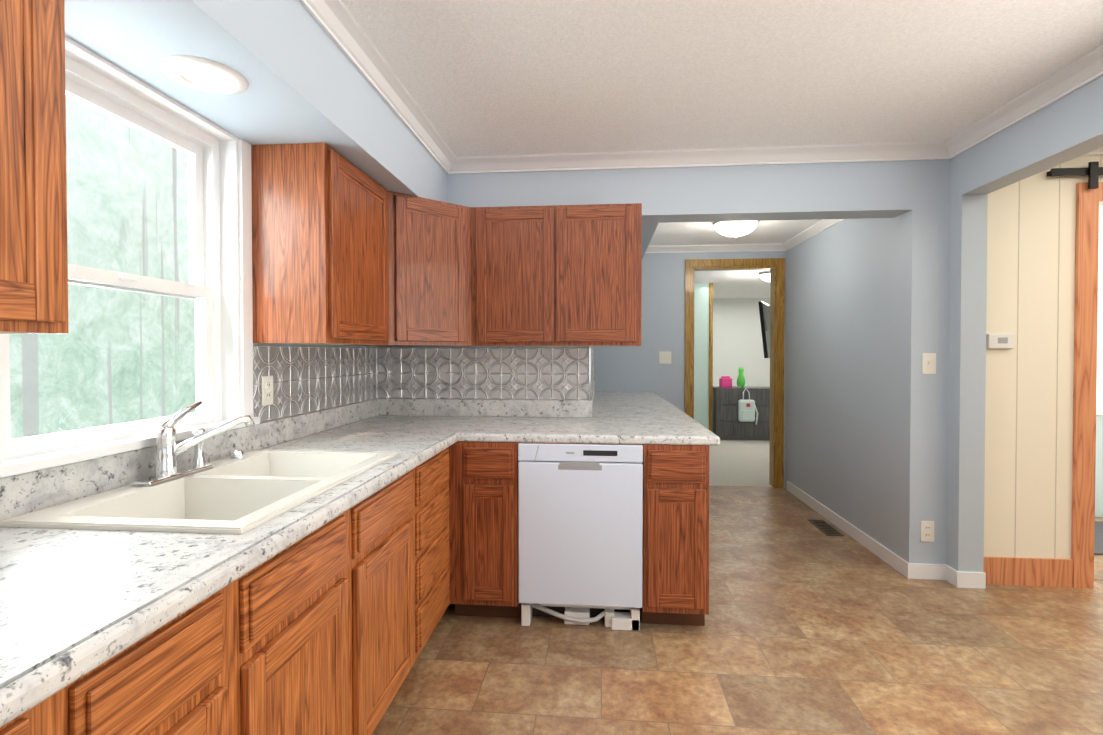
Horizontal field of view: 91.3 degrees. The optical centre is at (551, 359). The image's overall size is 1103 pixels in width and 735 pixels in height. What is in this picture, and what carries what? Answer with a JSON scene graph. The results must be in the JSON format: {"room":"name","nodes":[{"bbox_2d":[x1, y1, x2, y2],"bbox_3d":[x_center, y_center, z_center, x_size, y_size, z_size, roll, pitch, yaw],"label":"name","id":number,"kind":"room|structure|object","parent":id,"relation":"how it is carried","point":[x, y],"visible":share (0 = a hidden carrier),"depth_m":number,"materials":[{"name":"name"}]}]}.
{"room":"kitchen","nodes":[
{"label":"kitchen","id":0,"kind":"room"},
{"bbox_2d":[64,0,446,201],"bbox_3d":[-1.068,-0.987,0.738,0.420,0.360,5.130,0,1,5],"label":"soffit","id":1,"kind":"structure","parent":0,"point":[290,62],"depth_m":1.67,"materials":[{"name":"paint"}]},
{"bbox_2d":[159,55,247,94],"bbox_3d":[-0.997,-0.813,1.552,0.216,0.010,0.216,0,1,5],"label":"recessed light","id":2,"kind":"object","parent":1,"relation":"attached to","point":[203,75],"visible":1,"depth_m":1.54,"materials":[{"name":"white"}]},
{"bbox_2d":[299,0,455,173],"bbox_3d":[-0.813,-1.131,0.814,0.075,0.075,4.930,0,1,5],"label":"crown molding","id":3,"kind":"structure","parent":1,"relation":"attached to","point":[339,25],"depth_m":2.14,"materials":[{"name":"white wood"}]},
{"bbox_2d":[253,343,379,448],"bbox_3d":[-1.344,0.051,0.872,0.150,2.440,5.320,0,1,5],"label":"wall","id":4,"kind":"structure","parent":0,"point":[294,345],"depth_m":2.51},
{"bbox_2d":[0,0,67,333],"bbox_3d":[-1.110,-0.427,0.802,0.322,0.758,0.525,0,1,5],"label":"upper cabinet","id":5,"kind":"object","parent":4,"relation":"attached to","point":[33,175],"depth_m":0.97,"materials":[{"name":"brown wood"}]},
{"bbox_2d":[0,36,259,477],"bbox_3d":[-1.260,-0.267,1.593,0.190,1.105,0.980,0,1,5],"label":"double-hung window","id":6,"kind":"structure","parent":4,"relation":"in","point":[218,288],"depth_m":1.89,"materials":[{"name":"white wood"}]},
{"bbox_2d":[251,143,391,346],"bbox_3d":[-0.973,-0.448,2.358,0.322,0.758,0.600,0,1,5],"label":"upper cabinet","id":7,"kind":"object","parent":4,"relation":"attached to","point":[345,252],"depth_m":2.07,"materials":[{"name":"brown wood"}]},
{"bbox_2d":[392,192,467,346],"bbox_3d":[-0.761,-0.457,2.971,0.638,0.758,0.638,0,1,5],"label":"upper cabinet","id":8,"kind":"object","parent":4,"relation":"attached to","point":[430,237],"depth_m":2.78,"materials":[{"name":"brown wood"}]},
{"bbox_2d":[589,223,664,398],"bbox_3d":[0.484,0.073,4.300,0.570,2.300,1.830,0,1,5],"label":"wall","id":9,"kind":"structure","parent":0,"point":[616,368],"depth_m":5.21,"materials":[{"name":"blue paint"}]},
{"bbox_2d":[398,159,950,563],"bbox_3d":[0.664,0.018,3.270,3.430,2.440,0.190,0,1,5],"label":"wall","id":10,"kind":"structure","parent":0,"point":[911,198],"depth_m":3.09,"materials":[{"name":"paint"}]},
{"bbox_2d":[468,205,567,345],"bbox_3d":[-0.202,-0.458,3.052,0.588,0.758,0.379,0,1,5],"label":"upper cabinet","id":11,"kind":"object","parent":10,"relation":"attached to","point":[518,255],"depth_m":2.92,"materials":[{"name":"brown wood"}]},
{"bbox_2d":[568,203,641,345],"bbox_3d":[0.232,-0.458,3.042,0.525,0.758,0.322,0,1,5],"label":"upper cabinet","id":12,"kind":"object","parent":10,"relation":"attached to","point":[605,240],"depth_m":2.88,"materials":[{"name":"brown wood"}]},
{"bbox_2d":[448,141,949,173],"bbox_3d":[0.797,-1.163,3.109,2.880,0.075,0.075,0,1,5],"label":"crown molding","id":13,"kind":"structure","parent":10,"relation":"attached to","point":[901,151],"depth_m":3.10,"materials":[{"name":"white wood"}]},
{"bbox_2d":[921,521,933,541],"bbox_3d":[2.130,0.971,3.054,0.072,0.118,0.008,0,1,5],"label":"outlet","id":14,"kind":"object","parent":10,"relation":"attached to","point":[927,531],"visible":1,"depth_m":3.05,"materials":[{"name":"white plastic"}]},
{"bbox_2d":[922,353,935,373],"bbox_3d":[2.129,0.021,3.037,0.072,0.118,0.016,0,1,5],"label":"light switch","id":15,"kind":"object","parent":10,"relation":"attached to","point":[928,363],"visible":1,"depth_m":3.04,"materials":[{"name":"white plastic"}]},
{"bbox_2d":[694,283,713,431],"bbox_3d":[1.539,0.009,8.197,1.750,2.320,0.120,0,1,5],"label":"wall","id":16,"kind":"structure","parent":0,"point":[703,292],"depth_m":8.07,"materials":[{"name":"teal paint"}]},
{"bbox_2d":[341,0,1102,156],"bbox_3d":[1.749,-1.205,0.582,6.460,0.080,5.320,0,1,5],"label":"ceiling","id":17,"kind":"structure","parent":0,"point":[498,77],"depth_m":2.17,"materials":[{"name":"white paint"}]},
{"bbox_2d":[665,251,780,411],"bbox_3d":[1.314,0.060,5.236,2.060,2.300,0.120,0,1,5],"label":"wall","id":18,"kind":"structure","parent":0,"point":[674,262],"depth_m":5.18,"materials":[{"name":"blue paint"}]},
{"bbox_2d":[659,351,670,363],"bbox_3d":[1.095,-0.024,5.186,0.115,0.118,0.014,0,1,5],"label":"light switch","id":19,"kind":"object","parent":18,"relation":"attached to","point":[664,357],"visible":1,"depth_m":5.19,"materials":[{"name":"white plastic"}]},
{"bbox_2d":[645,243,785,252],"bbox_3d":[1.520,-1.058,5.112,1.390,0.060,0.060,0,1,5],"label":"crown molding","id":20,"kind":"structure","parent":18,"relation":"attached to","point":[713,248],"depth_m":5.11,"materials":[{"name":"white wood"}]},
{"bbox_2d":[684,258,784,487],"bbox_3d":[1.742,0.126,5.193,0.920,2.170,0.143,0,1,5],"label":"door frame","id":21,"kind":"structure","parent":18,"relation":"attached to","point":[775,267],"depth_m":5.12,"materials":[{"name":"brown wood"}]},
{"bbox_2d":[648,219,821,297],"bbox_3d":[2.267,-1.168,7.274,6.600,0.100,8.460,0,1,5],"label":"ceiling","id":22,"kind":"structure","parent":0,"point":[707,233],"depth_m":4.90,"materials":[{"name":"white paint"}]},
{"bbox_2d":[712,221,758,237],"bbox_3d":[1.408,-1.004,4.119,0.347,0.140,0.347,0,1,5],"label":"light","id":23,"kind":"object","parent":22,"relation":"attached to","point":[735,229],"visible":0.79,"depth_m":4.03,"materials":[{"name":"white glass"}]},
{"bbox_2d":[759,271,769,281],"bbox_3d":[2.841,-1.066,6.954,0.326,0.135,0.326,0,1,5],"label":"light","id":24,"kind":"object","parent":22,"relation":"attached to","point":[764,275],"visible":0.33,"depth_m":6.89,"materials":[{"name":"white glass"}]},
{"bbox_2d":[372,486,1102,734],"bbox_3d":[1.836,1.284,1.603,6.460,0.053,7.300,0,1,5],"label":"floor","id":25,"kind":"structure","parent":0,"point":[808,628],"depth_m":2.25,"materials":[{"name":"tile"}]},
{"bbox_2d":[0,346,463,734],"bbox_3d":[-0.888,0.606,1.245,0.690,1.319,4.128,0,1,5],"label":"base unit","id":26,"kind":"object","parent":25,"relation":"on","point":[218,580],"depth_m":1.32,"materials":[{"name":"brown"}]},
{"bbox_2d":[261,376,272,405],"bbox_3d":[-1.141,0.123,2.170,0.008,0.118,0.072,0,1,5],"label":"electrical outlet plate","id":27,"kind":"object","parent":26,"relation":"attached to","point":[267,389],"visible":1,"depth_m":2.16,"materials":[{"name":"white plastic"}]},
{"bbox_2d":[460,346,587,625],"bbox_3d":[-0.113,0.584,2.865,0.570,1.319,0.764,0,1,5],"label":"base unit","id":28,"kind":"object","parent":25,"relation":"on","point":[524,461],"depth_m":2.51,"materials":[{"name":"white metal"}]},
{"bbox_2d":[584,346,719,630],"bbox_3d":[0.568,0.570,3.834,0.619,1.319,2.814,0,1,5],"label":"base unit","id":29,"kind":"object","parent":25,"relation":"on","point":[646,460],"depth_m":2.45,"materials":[{"name":"brown"}]},
{"bbox_2d":[709,483,771,486],"bbox_3d":[1.743,1.219,5.230,0.780,0.024,0.110,0,1,5],"label":"threshold","id":30,"kind":"object","parent":25,"relation":"on","point":[740,484],"visible":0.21,"depth_m":5.23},
{"bbox_2d":[807,519,843,535],"bbox_3d":[2.002,1.224,3.947,0.120,0.008,0.360,0,1,5],"label":"floor vent","id":31,"kind":"object","parent":25,"relation":"in","point":[825,527],"visible":0.98,"depth_m":3.94,"materials":[{"name":"brown metal"}]},
{"bbox_2d":[1094,521,1102,554],"bbox_3d":[3.665,1.222,3.740,1.090,0.012,0.700,0,1,5],"label":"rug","id":32,"kind":"object","parent":25,"relation":"on","point":[1098,544],"depth_m":3.66,"materials":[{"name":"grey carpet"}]},
{"bbox_2d":[1095,414,1102,516],"bbox_3d":[3.661,0.820,4.538,1.640,0.800,0.600,0,1,5],"label":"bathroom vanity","id":33,"kind":"object","parent":25,"relation":"on","point":[1099,470],"depth_m":4.19,"materials":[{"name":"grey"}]},
{"bbox_2d":[1096,406,1102,413],"bbox_3d":[3.661,0.400,4.533,1.680,0.040,0.640,0,1,5],"label":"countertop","id":34,"kind":"structure","parent":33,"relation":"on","point":[1099,410],"depth_m":4.16,"materials":[{"name":"white"}]},
{"bbox_2d":[709,440,768,483],"bbox_3d":[2.362,1.194,8.383,6.600,0.046,6.300,0,1,5],"label":"floor","id":35,"kind":"structure","parent":0,"point":[738,461],"depth_m":6.31,"materials":[{"name":"beige"}]},
{"bbox_2d":[712,386,769,440],"bbox_3d":[2.914,0.791,8.096,0.950,0.760,0.462,0,1,5],"label":"dresser","id":36,"kind":"object","parent":35,"relation":"on","point":[727,424],"visible":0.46,"depth_m":7.88,"materials":[{"name":"grey wood"}]},
{"bbox_2d":[719,367,745,387],"bbox_3d":[2.698,0.255,8.048,0.365,0.310,0.209,0,1,5],"label":"toy","id":37,"kind":"object","parent":36,"relation":"on","point":[725,381],"visible":1,"depth_m":7.96,"materials":[{"name":"pink plastic"}]},
{"bbox_2d":[738,388,757,424],"bbox_3d":[2.855,0.669,7.811,0.280,0.534,0.123,0,1,5],"label":"backpack","id":38,"kind":"object","parent":36,"relation":"hanging from","point":[746,410],"visible":1,"depth_m":7.78,"materials":[{"name":"white"}]},
{"bbox_2d":[714,298,769,386],"bbox_3d":[3.233,-0.021,10.397,4.980,2.320,0.100,0,1,5],"label":"wall","id":39,"kind":"structure","parent":0,"point":[728,341],"depth_m":10.31,"materials":[{"name":"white paint"}]},
{"bbox_2d":[758,301,769,357],"bbox_3d":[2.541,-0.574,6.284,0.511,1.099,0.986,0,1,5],"label":"tv","id":40,"kind":"object","parent":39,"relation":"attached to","point":[764,310],"visible":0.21,"depth_m":5.85,"materials":[{"name":"black"}]},
{"bbox_2d":[781,218,893,549],"bbox_3d":[2.182,0.076,4.151,0.140,2.300,1.830,0,1,5],"label":"wall","id":41,"kind":"structure","parent":0,"point":[838,363],"depth_m":3.90,"materials":[{"name":"paint"}]},
{"bbox_2d":[782,219,844,250],"bbox_3d":[2.104,-1.045,4.157,0.060,0.060,1.860,0,1,5],"label":"crown molding","id":42,"kind":"structure","parent":41,"relation":"attached to","point":[822,225],"depth_m":4.42,"materials":[{"name":"white wood"}]},
{"bbox_2d":[787,481,912,578],"bbox_3d":[2.115,1.185,4.046,0.012,0.085,1.982,0,1,5],"label":"baseboard","id":43,"kind":"structure","parent":41,"relation":"attached to","point":[895,561],"depth_m":3.66,"materials":[{"name":"white wood"}]},
{"bbox_2d":[946,76,1102,571],"bbox_3d":[2.075,0.057,0.476,0.130,2.440,5.130,0,1,5],"label":"wall","id":44,"kind":"structure","parent":0,"point":[1068,127],"depth_m":2.93,"materials":[{"name":"paint"}]},
{"bbox_2d":[945,45,1102,158],"bbox_3d":[1.982,-1.127,0.568,0.075,0.075,4.930,0,1,5],"label":"crown molding","id":45,"kind":"structure","parent":44,"relation":"attached to","point":[1077,74],"depth_m":2.40,"materials":[{"name":"white wood"}]},
{"bbox_2d":[983,556,1072,586],"bbox_3d":[3.772,1.168,2.870,2.826,0.150,0.014,0,1,5],"label":"baseboard","id":46,"kind":"structure","parent":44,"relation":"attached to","point":[1046,572],"depth_m":2.96,"materials":[{"name":"brown wood"}]},
{"bbox_2d":[984,155,1102,558],"bbox_3d":[3.775,0.023,2.911,2.830,2.440,0.100,0,1,5],"label":"wall","id":47,"kind":"structure","parent":0,"point":[1031,229],"depth_m":2.96,"materials":[{"name":"beige wood"}]},
{"bbox_2d":[986,334,1013,348],"bbox_3d":[2.464,-0.103,2.962,0.130,0.080,0.024,0,1,5],"label":"thermostat","id":48,"kind":"object","parent":47,"relation":"attached to","point":[999,341],"visible":0.94,"depth_m":2.95,"materials":[{"name":"white plastic"}]},
{"bbox_2d":[1046,161,1102,188],"bbox_3d":[3.913,-0.986,2.810,2.440,0.140,0.050,0,1,5],"label":"barn door rail","id":49,"kind":"object","parent":47,"relation":"attached to","point":[1093,171],"visible":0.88,"depth_m":2.89,"materials":[{"name":"black metal"}]},
{"bbox_2d":[1082,147,1102,155],"bbox_3d":[3.766,-1.151,2.800,2.830,0.090,0.090,0,1,5],"label":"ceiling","id":50,"kind":"structure","parent":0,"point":[1099,151],"depth_m":2.91,"materials":[{"name":"white paint"}]},
{"bbox_2d":[1096,206,1102,406],"bbox_3d":[3.638,0.008,3.977,1.890,2.440,2.000,0,1,5],"label":"wall","id":51,"kind":"structure","parent":0,"point":[1099,399],"depth_m":4.50,"materials":[{"name":"white paint"}]},
{"bbox_2d":[1071,182,1102,588],"bbox_3d":[3.391,0.143,2.886,1.090,2.200,0.020,0,1,5],"label":"door frame","id":52,"kind":"structure","parent":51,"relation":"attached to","point":[1085,374],"depth_m":2.92,"materials":[{"name":"orange wood"}]},
{"label":"outside","id":53,"kind":"structure","parent":0,"visible":0},
{"bbox_2d":[9,96,195,438],"bbox_3d":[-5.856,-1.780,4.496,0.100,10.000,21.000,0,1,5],"label":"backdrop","id":54,"kind":"structure","parent":53,"point":[96,204],"depth_m":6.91,"materials":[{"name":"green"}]}
]}

